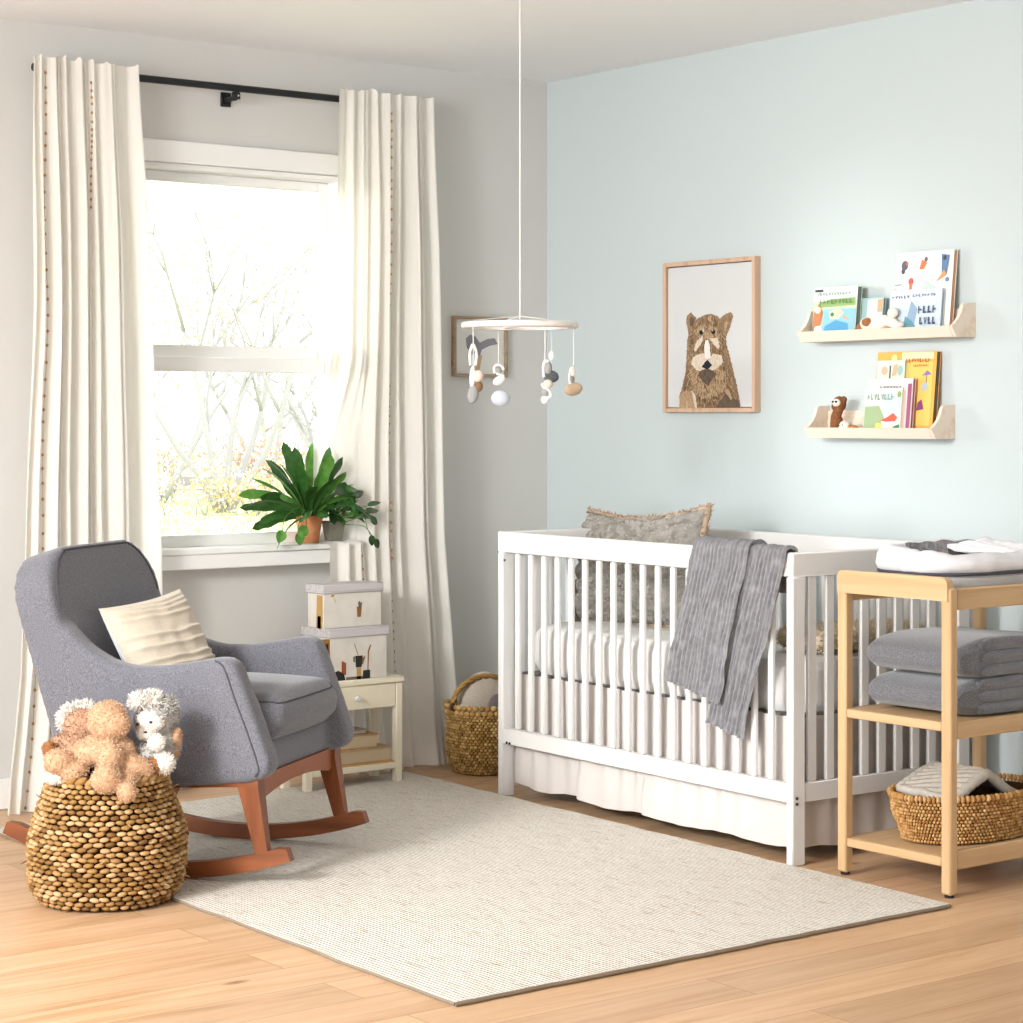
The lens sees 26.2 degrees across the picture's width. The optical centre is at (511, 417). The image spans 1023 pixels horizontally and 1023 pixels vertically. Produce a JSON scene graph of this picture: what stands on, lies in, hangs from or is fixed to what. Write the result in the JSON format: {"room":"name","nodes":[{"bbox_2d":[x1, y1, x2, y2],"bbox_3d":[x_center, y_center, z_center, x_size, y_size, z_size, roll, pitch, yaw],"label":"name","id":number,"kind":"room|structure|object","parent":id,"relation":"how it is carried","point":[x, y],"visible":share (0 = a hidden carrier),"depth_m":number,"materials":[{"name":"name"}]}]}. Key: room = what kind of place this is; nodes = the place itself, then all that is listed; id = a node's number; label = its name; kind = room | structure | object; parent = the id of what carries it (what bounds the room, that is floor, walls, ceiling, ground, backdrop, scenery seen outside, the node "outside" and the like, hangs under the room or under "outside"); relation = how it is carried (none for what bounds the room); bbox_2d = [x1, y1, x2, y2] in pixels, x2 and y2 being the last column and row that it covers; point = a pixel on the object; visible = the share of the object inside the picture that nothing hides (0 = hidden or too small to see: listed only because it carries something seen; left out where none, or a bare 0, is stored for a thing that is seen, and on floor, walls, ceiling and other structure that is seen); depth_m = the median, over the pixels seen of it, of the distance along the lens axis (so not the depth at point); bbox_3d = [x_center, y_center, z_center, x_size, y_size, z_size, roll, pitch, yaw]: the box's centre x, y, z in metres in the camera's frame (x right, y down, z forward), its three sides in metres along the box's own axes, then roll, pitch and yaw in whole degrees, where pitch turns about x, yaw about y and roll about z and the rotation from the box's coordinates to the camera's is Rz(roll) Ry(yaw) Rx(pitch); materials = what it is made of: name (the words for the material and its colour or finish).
{"room":"bedroom","nodes":[
{"label":"bedroom","id":0,"kind":"room"},
{"bbox_2d":[0,18,546,778],"bbox_3d":[-2.484,-0.013,6.543,6.500,2.553,0.140,0,0,-37],"label":"wall","id":1,"kind":"structure","parent":0,"point":[495,457],"depth_m":7.92,"materials":[{"name":"grey paint"}]},
{"bbox_2d":[0,774,301,809],"bbox_3d":[-2.437,1.213,6.481,6.500,0.100,0.016,0,0,-37],"label":"baseboard","id":2,"kind":"structure","parent":1,"relation":"attached to","point":[5,782],"depth_m":7.09,"materials":[{"name":"white paint"}]},
{"bbox_2d":[31,63,338,106],"bbox_3d":[-0.945,-1.109,7.573,1.553,0.070,0.100,0,0,-37],"label":"curtain rod","id":3,"kind":"object","parent":1,"relation":"attached to","point":[226,98],"visible":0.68,"depth_m":7.54,"materials":[{"name":"black metal"}]},
{"bbox_2d":[8,54,162,815],"bbox_3d":[-1.372,0.041,7.130,0.581,2.427,0.080,0,0,-37],"label":"curtain","id":4,"kind":"object","parent":3,"relation":"hanging from","point":[92,470],"visible":0.76,"depth_m":7.13,"materials":[{"name":"beige fabric"}]},
{"bbox_2d":[313,88,456,774],"bbox_3d":[-0.433,0.042,7.887,0.574,2.427,0.146,0,0,-30],"label":"curtain","id":5,"kind":"object","parent":3,"relation":"hanging from","point":[380,412],"visible":0.85,"depth_m":7.88,"materials":[{"name":"beige fabric"}]},
{"bbox_2d":[143,138,337,570],"bbox_3d":[-0.971,-0.214,7.650,1.050,1.454,0.225,0,0,-37],"label":"window","id":6,"kind":"structure","parent":1,"relation":"in","point":[243,549],"depth_m":7.68,"materials":[{"name":"white paint"}]},
{"bbox_2d":[238,442,356,547],"bbox_3d":[-0.721,0.269,7.688,0.466,0.370,0.232,0,0,-37],"label":"potted fern","id":7,"kind":"object","parent":6,"relation":"on","point":[306,498],"visible":0.99,"depth_m":7.71,"materials":[{"name":"green plant"}]},
{"bbox_2d":[295,515,322,542],"bbox_3d":[-0.716,0.392,7.773,0.102,0.098,0.102,0,0,-38],"label":"pot","id":8,"kind":"object","parent":7,"relation":"attached to","point":[314,523],"depth_m":7.74,"materials":[{"name":"ceramic"}]},
{"bbox_2d":[322,482,380,547],"bbox_3d":[-0.565,0.339,7.744,0.242,0.230,0.165,0,0,16],"label":"potted houseplant","id":9,"kind":"object","parent":6,"relation":"on","point":[333,530],"visible":1,"depth_m":7.73,"materials":[{"name":"green plant"}]},
{"bbox_2d":[451,316,507,376],"bbox_3d":[-0.118,-0.267,8.256,0.252,0.226,0.020,0,0,-37],"label":"picture frame","id":10,"kind":"object","parent":1,"relation":"attached to","point":[486,341],"visible":0.72,"depth_m":8.25,"materials":[{"name":"brown wood"}]},
{"bbox_2d":[0,0,969,82],"bbox_3d":[0.033,-1.340,3.344,6.600,0.100,8.280,0,0,-37],"label":"ceiling","id":11,"kind":"structure","parent":0,"point":[561,39],"depth_m":7.21,"materials":[{"name":"white paint"}]},
{"bbox_2d":[461,0,581,405],"bbox_3d":[0.031,-0.663,6.704,0.368,1.253,0.358,0,0,0],"label":"mobile","id":12,"kind":"object","parent":11,"relation":"hanging from","point":[500,397],"visible":1,"depth_m":6.67,"materials":[{"name":"white paint"}]},
{"bbox_2d":[0,762,1022,1022],"bbox_3d":[0.033,1.313,3.344,6.600,0.100,8.280,0,0,-37],"label":"floor","id":13,"kind":"structure","parent":0,"point":[170,961],"depth_m":5.01,"materials":[{"name":"brown wood"}]},
{"bbox_2d":[20,768,189,911],"bbox_3d":[-1.062,1.088,5.780,0.430,0.341,0.444,0,0,4],"label":"woven basket","id":14,"kind":"object","parent":13,"relation":"on","point":[86,849],"visible":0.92,"depth_m":5.62,"materials":[{"name":"woven wicker"}]},
{"bbox_2d":[40,698,94,755],"bbox_3d":[-1.148,0.832,5.809,0.162,0.192,0.135,0,0,0],"label":"plush dog","id":15,"kind":"object","parent":14,"relation":"in","point":[70,718],"visible":0.55,"depth_m":5.78},
{"bbox_2d":[40,699,155,803],"bbox_3d":[-1.063,0.854,5.679,0.275,0.257,0.196,0,0,22],"label":"plush bear","id":16,"kind":"object","parent":14,"relation":"in","point":[115,759],"visible":1,"depth_m":5.65},
{"bbox_2d":[126,688,183,774],"bbox_3d":[-0.926,0.820,5.777,0.158,0.230,0.163,0,0,37],"label":"lamb","id":17,"kind":"object","parent":14,"relation":"in","point":[157,714],"visible":0.95,"depth_m":5.75,"materials":[{"name":"white"}]},
{"bbox_2d":[443,673,497,775],"bbox_3d":[-0.097,1.086,7.863,0.298,0.349,0.296,0,0,-37],"label":"basket","id":18,"kind":"object","parent":13,"relation":"on","point":[471,748],"visible":0.64,"depth_m":7.75,"materials":[{"name":"brown wicker"}]},
{"bbox_2d":[458,672,497,713],"bbox_3d":[-0.102,1.035,7.886,0.210,0.251,0.106,0,0,-20],"label":"round cushion","id":19,"kind":"object","parent":18,"relation":"in","point":[483,692],"visible":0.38,"depth_m":7.84,"materials":[{"name":"beige fabric"}]},
{"bbox_2d":[0,771,951,1006],"bbox_3d":[-0.248,1.257,6.253,1.683,0.012,2.664,0,0,-37],"label":"rug","id":20,"kind":"object","parent":13,"relation":"on","point":[457,894],"visible":0.78,"depth_m":5.76,"materials":[{"name":"beige carpet"}]},
{"bbox_2d":[3,540,369,877],"bbox_3d":[-0.917,0.807,6.292,0.862,0.888,0.681,0,0,17],"label":"rocking chair","id":21,"kind":"object","parent":20,"relation":"on","point":[255,718],"visible":0.78,"depth_m":6.06,"materials":[{"name":"grey fabric"}]},
{"bbox_2d":[99,589,214,664],"bbox_3d":[-0.988,0.663,6.276,0.200,0.326,0.362,0,0,34],"label":"throw pillow","id":22,"kind":"object","parent":21,"relation":"on","point":[162,630],"visible":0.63,"depth_m":6.21,"materials":[{"name":"beige fabric"}]},
{"bbox_2d":[247,672,336,738],"bbox_3d":[-0.821,0.806,6.263,0.555,0.153,0.494,0,0,17],"label":"seat cushion","id":23,"kind":"object","parent":21,"relation":"on","point":[293,705],"depth_m":6.16,"materials":[{"name":"grey fabric"}]},
{"bbox_2d":[280,673,403,791],"bbox_3d":[-0.577,1.077,7.540,0.404,0.373,0.200,0,0,-37],"label":"nightstand","id":24,"kind":"object","parent":20,"relation":"on","point":[372,694],"visible":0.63,"depth_m":7.55,"materials":[{"name":"beige paint"}]},
{"bbox_2d":[301,625,388,680],"bbox_3d":[-0.572,0.802,7.563,0.244,0.176,0.180,0,0,-37],"label":"storage box","id":25,"kind":"object","parent":24,"relation":"on","point":[359,652],"visible":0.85,"depth_m":7.49,"materials":[{"name":"white cardboard"}]},
{"bbox_2d":[335,671,344,680],"bbox_3d":[-0.588,0.873,7.444,0.063,0.035,0.001,0,0,-38],"label":"bowl","id":26,"kind":"object","parent":25,"relation":"on","point":[340,675],"depth_m":7.45,"materials":[{"name":"grey"}]},
{"bbox_2d":[306,580,382,628],"bbox_3d":[-0.573,0.640,7.556,0.248,0.148,0.112,0,0,-37],"label":"storage box","id":27,"kind":"object","parent":25,"relation":"on","point":[343,604],"visible":1,"depth_m":7.50,"materials":[{"name":"beige cardboard"}]},
{"bbox_2d":[357,607,361,616],"bbox_3d":[-0.521,0.663,7.532,0.020,0.035,0.001,0,0,-38],"label":"jar","id":28,"kind":"object","parent":27,"relation":"on","point":[359,609],"depth_m":7.53,"materials":[{"name":"brown"}]},
{"bbox_2d":[355,655,362,666],"bbox_3d":[-0.520,0.829,7.496,0.030,0.039,0.001,0,0,-38],"label":"jar","id":29,"kind":"object","parent":25,"relation":"on","point":[358,658],"depth_m":7.50,"materials":[{"name":"grey"}]},
{"bbox_2d":[363,670,369,678],"bbox_3d":[-0.496,0.875,7.514,0.030,0.029,0.001,0,0,-38],"label":"pot","id":30,"kind":"object","parent":25,"relation":"on","point":[366,673],"depth_m":7.51,"materials":[{"name":"grey"}]},
{"bbox_2d":[340,743,391,765],"bbox_3d":[-0.562,1.157,7.570,0.270,0.050,0.145,0,0,-39],"label":"book","id":31,"kind":"object","parent":24,"relation":"on","point":[380,753],"visible":0.33,"depth_m":7.53,"materials":[{"name":"beige paper"}]},
{"bbox_2d":[341,731,377,750],"bbox_3d":[-0.586,1.108,7.552,0.225,0.048,0.130,0,0,-35],"label":"book","id":32,"kind":"object","parent":31,"relation":"on","point":[369,740],"visible":0.27,"depth_m":7.53,"materials":[{"name":"beige paper"}]},
{"bbox_2d":[354,726,366,734],"bbox_3d":[-0.606,1.075,7.536,0.190,0.018,0.120,0,0,-39],"label":"book","id":33,"kind":"object","parent":32,"relation":"on","point":[357,730],"visible":0.2,"depth_m":7.54,"materials":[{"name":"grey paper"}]},
{"bbox_2d":[342,760,394,767],"bbox_3d":[-0.583,1.189,7.548,0.360,0.014,0.150,0,0,-38],"label":"shelf","id":34,"kind":"object","parent":24,"relation":"attached to","point":[391,763],"depth_m":7.54,"materials":[{"name":"beige wood"}]},
{"bbox_2d":[498,528,968,865],"bbox_3d":[0.664,0.821,6.975,0.724,0.884,1.444,0,0,-36],"label":"crib","id":35,"kind":"object","parent":13,"relation":"on","point":[824,556],"visible":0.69,"depth_m":6.71,"materials":[{"name":"white paint"}]},
{"bbox_2d":[535,620,892,711],"bbox_3d":[0.664,0.764,6.978,0.633,0.164,1.353,0,0,-36],"label":"mattress","id":36,"kind":"object","parent":35,"relation":"in","point":[780,653],"visible":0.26,"depth_m":6.82,"materials":[{"name":"white fabric"}]},
{"bbox_2d":[575,502,714,627],"bbox_3d":[0.422,0.501,7.386,0.236,0.459,0.694,0,0,-36],"label":"throw pillow","id":37,"kind":"object","parent":36,"relation":"on","point":[682,527],"visible":0.48,"depth_m":7.27,"materials":[{"name":"grey fabric"}]},
{"bbox_2d":[775,617,925,653],"bbox_3d":[1.015,0.645,6.539,0.485,0.088,0.228,0,0,-36],"label":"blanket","id":38,"kind":"object","parent":36,"relation":"on","point":[781,635],"visible":0.27,"depth_m":6.45,"materials":[{"name":"beige fabric"}]},
{"bbox_2d":[514,673,941,847],"bbox_3d":[0.649,1.045,6.966,0.658,0.388,1.380,0,0,-36],"label":"skirt","id":39,"kind":"object","parent":35,"relation":"hanging from","point":[682,803],"visible":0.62,"depth_m":6.60,"materials":[{"name":"white fabric"}]},
{"bbox_2d":[664,536,797,740],"bbox_3d":[0.640,0.638,6.404,0.103,0.581,0.506,0,0,-36],"label":"blanket","id":40,"kind":"object","parent":35,"relation":"on","point":[733,587],"visible":1,"depth_m":6.37,"materials":[{"name":"grey fabric"}]},
{"bbox_2d":[837,570,1022,898],"bbox_3d":[1.261,0.814,6.114,0.602,0.898,0.410,0,0,-37],"label":"table","id":41,"kind":"object","parent":13,"relation":"on","point":[952,856],"visible":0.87,"depth_m":5.91,"materials":[{"name":"brown wood"}]},
{"bbox_2d":[851,703,1022,720],"bbox_3d":[1.257,0.811,6.119,0.550,0.016,0.374,0,0,-38],"label":"shelf","id":42,"kind":"object","parent":41,"relation":"attached to","point":[876,712],"depth_m":5.96,"materials":[{"name":"brown wood"}]},
{"bbox_2d":[852,828,1022,855],"bbox_3d":[1.257,1.167,6.119,0.550,0.016,0.374,0,0,-38],"label":"shelf","id":43,"kind":"object","parent":41,"relation":"attached to","point":[889,842],"depth_m":5.95,"materials":[{"name":"brown wood"}]},
{"bbox_2d":[868,670,1022,714],"bbox_3d":[1.272,0.750,6.107,0.464,0.106,0.345,0,0,-37],"label":"folded blanket","id":44,"kind":"object","parent":41,"relation":"on","point":[908,688],"visible":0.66,"depth_m":5.96,"materials":[{"name":"grey fabric"}]},
{"bbox_2d":[867,626,1022,677],"bbox_3d":[1.272,0.645,6.108,0.472,0.113,0.350,0,0,-39],"label":"folded blanket","id":45,"kind":"object","parent":44,"relation":"on","point":[980,652],"visible":0.86,"depth_m":5.96,"materials":[{"name":"grey fabric"}]},
{"bbox_2d":[875,537,1022,587],"bbox_3d":[1.260,0.402,6.114,0.527,0.124,0.346,0,0,-37],"label":"changing pad","id":46,"kind":"object","parent":41,"relation":"on","point":[982,561],"visible":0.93,"depth_m":5.96,"materials":[{"name":"white fabric"}]},
{"bbox_2d":[887,773,1022,844],"bbox_3d":[1.263,1.087,6.122,0.534,0.138,0.341,0,0,-37],"label":"basket","id":47,"kind":"object","parent":41,"relation":"on","point":[984,815],"visible":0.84,"depth_m":5.97,"materials":[{"name":"wicker"}]},
{"bbox_2d":[895,760,1016,798],"bbox_3d":[1.253,1.019,6.108,0.341,0.121,0.215,0,0,-37],"label":"knit blanket","id":48,"kind":"object","parent":47,"relation":"in","point":[926,780],"visible":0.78,"depth_m":6.04,"materials":[{"name":"white fabric"}]},
{"bbox_2d":[547,0,1022,781],"bbox_3d":[2.619,-0.013,5.329,0.120,2.553,8.300,0,0,-37],"label":"wall","id":49,"kind":"structure","parent":0,"point":[824,156],"depth_m":7.40,"materials":[{"name":"blue paint"}]},
{"bbox_2d":[663,256,759,411],"bbox_3d":[0.697,-0.287,7.711,0.029,0.534,0.474,0,0,-37],"label":"picture frame","id":50,"kind":"object","parent":49,"relation":"attached to","point":[711,313],"visible":1,"depth_m":7.70,"materials":[{"name":"brown wood"}]},
{"bbox_2d":[804,405,954,438],"bbox_3d":[1.169,0.012,7.029,0.112,0.106,0.550,0,0,-37],"label":"wall ledge","id":51,"kind":"object","parent":49,"relation":"attached to","point":[943,427],"visible":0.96,"depth_m":6.99,"materials":[{"name":"brown wood"}]},
{"bbox_2d":[830,396,846,427],"bbox_3d":[1.058,-0.009,7.134,0.051,0.124,0.066,0,0,-17],"label":"monkey","id":52,"kind":"object","parent":51,"relation":"on","point":[839,403],"visible":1,"depth_m":7.12},
{"bbox_2d":[838,420,858,427],"bbox_3d":[1.086,0.030,7.083,0.042,0.044,0.077,0,0,-37],"label":"ball","id":53,"kind":"object","parent":51,"relation":"on","point":[844,424],"visible":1,"depth_m":7.08,"materials":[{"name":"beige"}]},
{"bbox_2d":[863,388,903,427],"bbox_3d":[1.179,-0.021,6.987,0.022,0.148,0.158,0,0,-37],"label":"book","id":54,"kind":"object","parent":51,"relation":"on","point":[883,406],"visible":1,"depth_m":6.98,"materials":[{"name":"white paper"}]},
{"bbox_2d":[867,378,915,427],"bbox_3d":[1.201,-0.037,6.980,0.032,0.178,0.195,0,0,-37],"label":"book","id":55,"kind":"object","parent":51,"relation":"on","point":[909,384],"visible":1,"depth_m":6.92,"materials":[{"name":"grey paper"}]},
{"bbox_2d":[877,360,907,378],"bbox_3d":[1.205,-0.066,7.001,0.034,0.236,0.118,0,0,-37],"label":"book","id":56,"kind":"object","parent":51,"relation":"on","point":[891,368],"visible":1,"depth_m":7.00,"materials":[{"name":"white paper"}]},
{"bbox_2d":[876,351,940,427],"bbox_3d":[1.251,-0.079,6.969,0.046,0.263,0.250,0,0,-37],"label":"book","id":57,"kind":"object","parent":51,"relation":"on","point":[924,366],"visible":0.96,"depth_m":6.90,"materials":[{"name":"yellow paper"}]},
{"bbox_2d":[797,303,975,342],"bbox_3d":[1.184,-0.302,7.009,0.112,0.106,0.665,0,0,-37],"label":"wall ledge","id":58,"kind":"object","parent":49,"relation":"attached to","point":[963,325],"visible":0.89,"depth_m":6.89,"materials":[{"name":"brown wood"}]},
{"bbox_2d":[812,285,862,330],"bbox_3d":[1.061,-0.345,7.179,0.041,0.166,0.195,0,0,-37],"label":"book","id":59,"kind":"object","parent":58,"relation":"on","point":[835,308],"visible":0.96,"depth_m":7.16,"materials":[{"name":"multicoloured paper"}]},
{"bbox_2d":[860,297,885,320],"bbox_3d":[1.161,-0.324,7.081,0.024,0.125,0.100,0,0,-37],"label":"book","id":60,"kind":"object","parent":58,"relation":"on","point":[870,307],"visible":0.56,"depth_m":7.08,"materials":[{"name":"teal paper"}]},
{"bbox_2d":[856,307,904,328],"bbox_3d":[1.169,-0.305,6.987,0.046,0.087,0.198,0,0,-37],"label":"plush dog","id":61,"kind":"object","parent":58,"relation":"on","point":[889,320],"visible":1,"depth_m":6.96},
{"bbox_2d":[890,287,944,326],"bbox_3d":[1.267,-0.333,6.894,0.032,0.143,0.215,0,0,-37],"label":"book","id":62,"kind":"object","parent":58,"relation":"on","point":[915,307],"visible":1,"depth_m":6.88,"materials":[{"name":"white paper"}]},
{"bbox_2d":[895,249,957,325],"bbox_3d":[1.296,-0.393,6.903,0.044,0.262,0.238,0,0,-37],"label":"book","id":63,"kind":"object","parent":58,"relation":"on","point":[935,268],"visible":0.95,"depth_m":6.88,"materials":[{"name":"white paper"}]},
{"label":"outside","id":64,"kind":"structure","parent":0,"visible":0},
{"bbox_2d":[157,451,311,534],"bbox_3d":[-8.606,1.213,39.571,60.000,0.100,58.000,0,0,-37],"label":"lawn","id":65,"kind":"structure","parent":64,"point":[201,522],"depth_m":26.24,"materials":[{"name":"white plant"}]},
{"bbox_2d":[171,476,233,501],"bbox_3d":[-4.300,0.989,30.503,0.900,0.349,0.182,0,0,-6],"label":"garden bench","id":66,"kind":"object","parent":65,"relation":"on","point":[186,479],"visible":0.2,"depth_m":30.55,"materials":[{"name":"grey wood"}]},
{"bbox_2d":[158,457,291,515],"bbox_3d":[-3.385,0.879,26.132,2.333,0.845,1.133,0,0,0],"label":"shrub","id":67,"kind":"object","parent":65,"relation":"on","point":[231,493],"visible":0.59,"depth_m":26.14,"materials":[{"name":"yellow plant"}]},
{"bbox_2d":[148,190,312,502],"bbox_3d":[-5.129,-1.244,30.352,5.334,4.861,3.529,0,0,-45],"label":"tree","id":68,"kind":"object","parent":65,"relation":"on","point":[197,435],"visible":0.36,"depth_m":30.40,"materials":[{"name":"grey plant"}]},
{"bbox_2d":[149,181,312,512],"bbox_3d":[-3.581,-1.524,26.718,7.232,5.425,3.578,0,0,-6],"label":"tree","id":69,"kind":"object","parent":65,"relation":"on","point":[205,415],"visible":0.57,"depth_m":27.03,"materials":[{"name":"grey plant"}]},
{"bbox_2d":[148,188,316,488],"bbox_3d":[-3.930,-1.983,36.168,6.428,6.339,6.079,0,0,27],"label":"tree","id":70,"kind":"object","parent":65,"relation":"on","point":[219,383],"visible":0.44,"depth_m":35.93,"materials":[{"name":"grey plant"}]},
{"bbox_2d":[156,408,314,496],"bbox_3d":[-4.359,0.610,32.894,5.302,1.753,2.468,0,0,0],"label":"shrub","id":71,"kind":"object","parent":65,"relation":"on","point":[172,460],"visible":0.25,"depth_m":32.73,"materials":[{"name":"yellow plant"}]},
{"bbox_2d":[164,221,316,463],"bbox_3d":[-2.564,-0.700,31.525,4.258,3.798,4.472,0,0,-33],"label":"tree","id":72,"kind":"object","parent":65,"relation":"on","point":[305,431],"visible":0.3,"depth_m":31.28,"materials":[{"name":"grey plant"}]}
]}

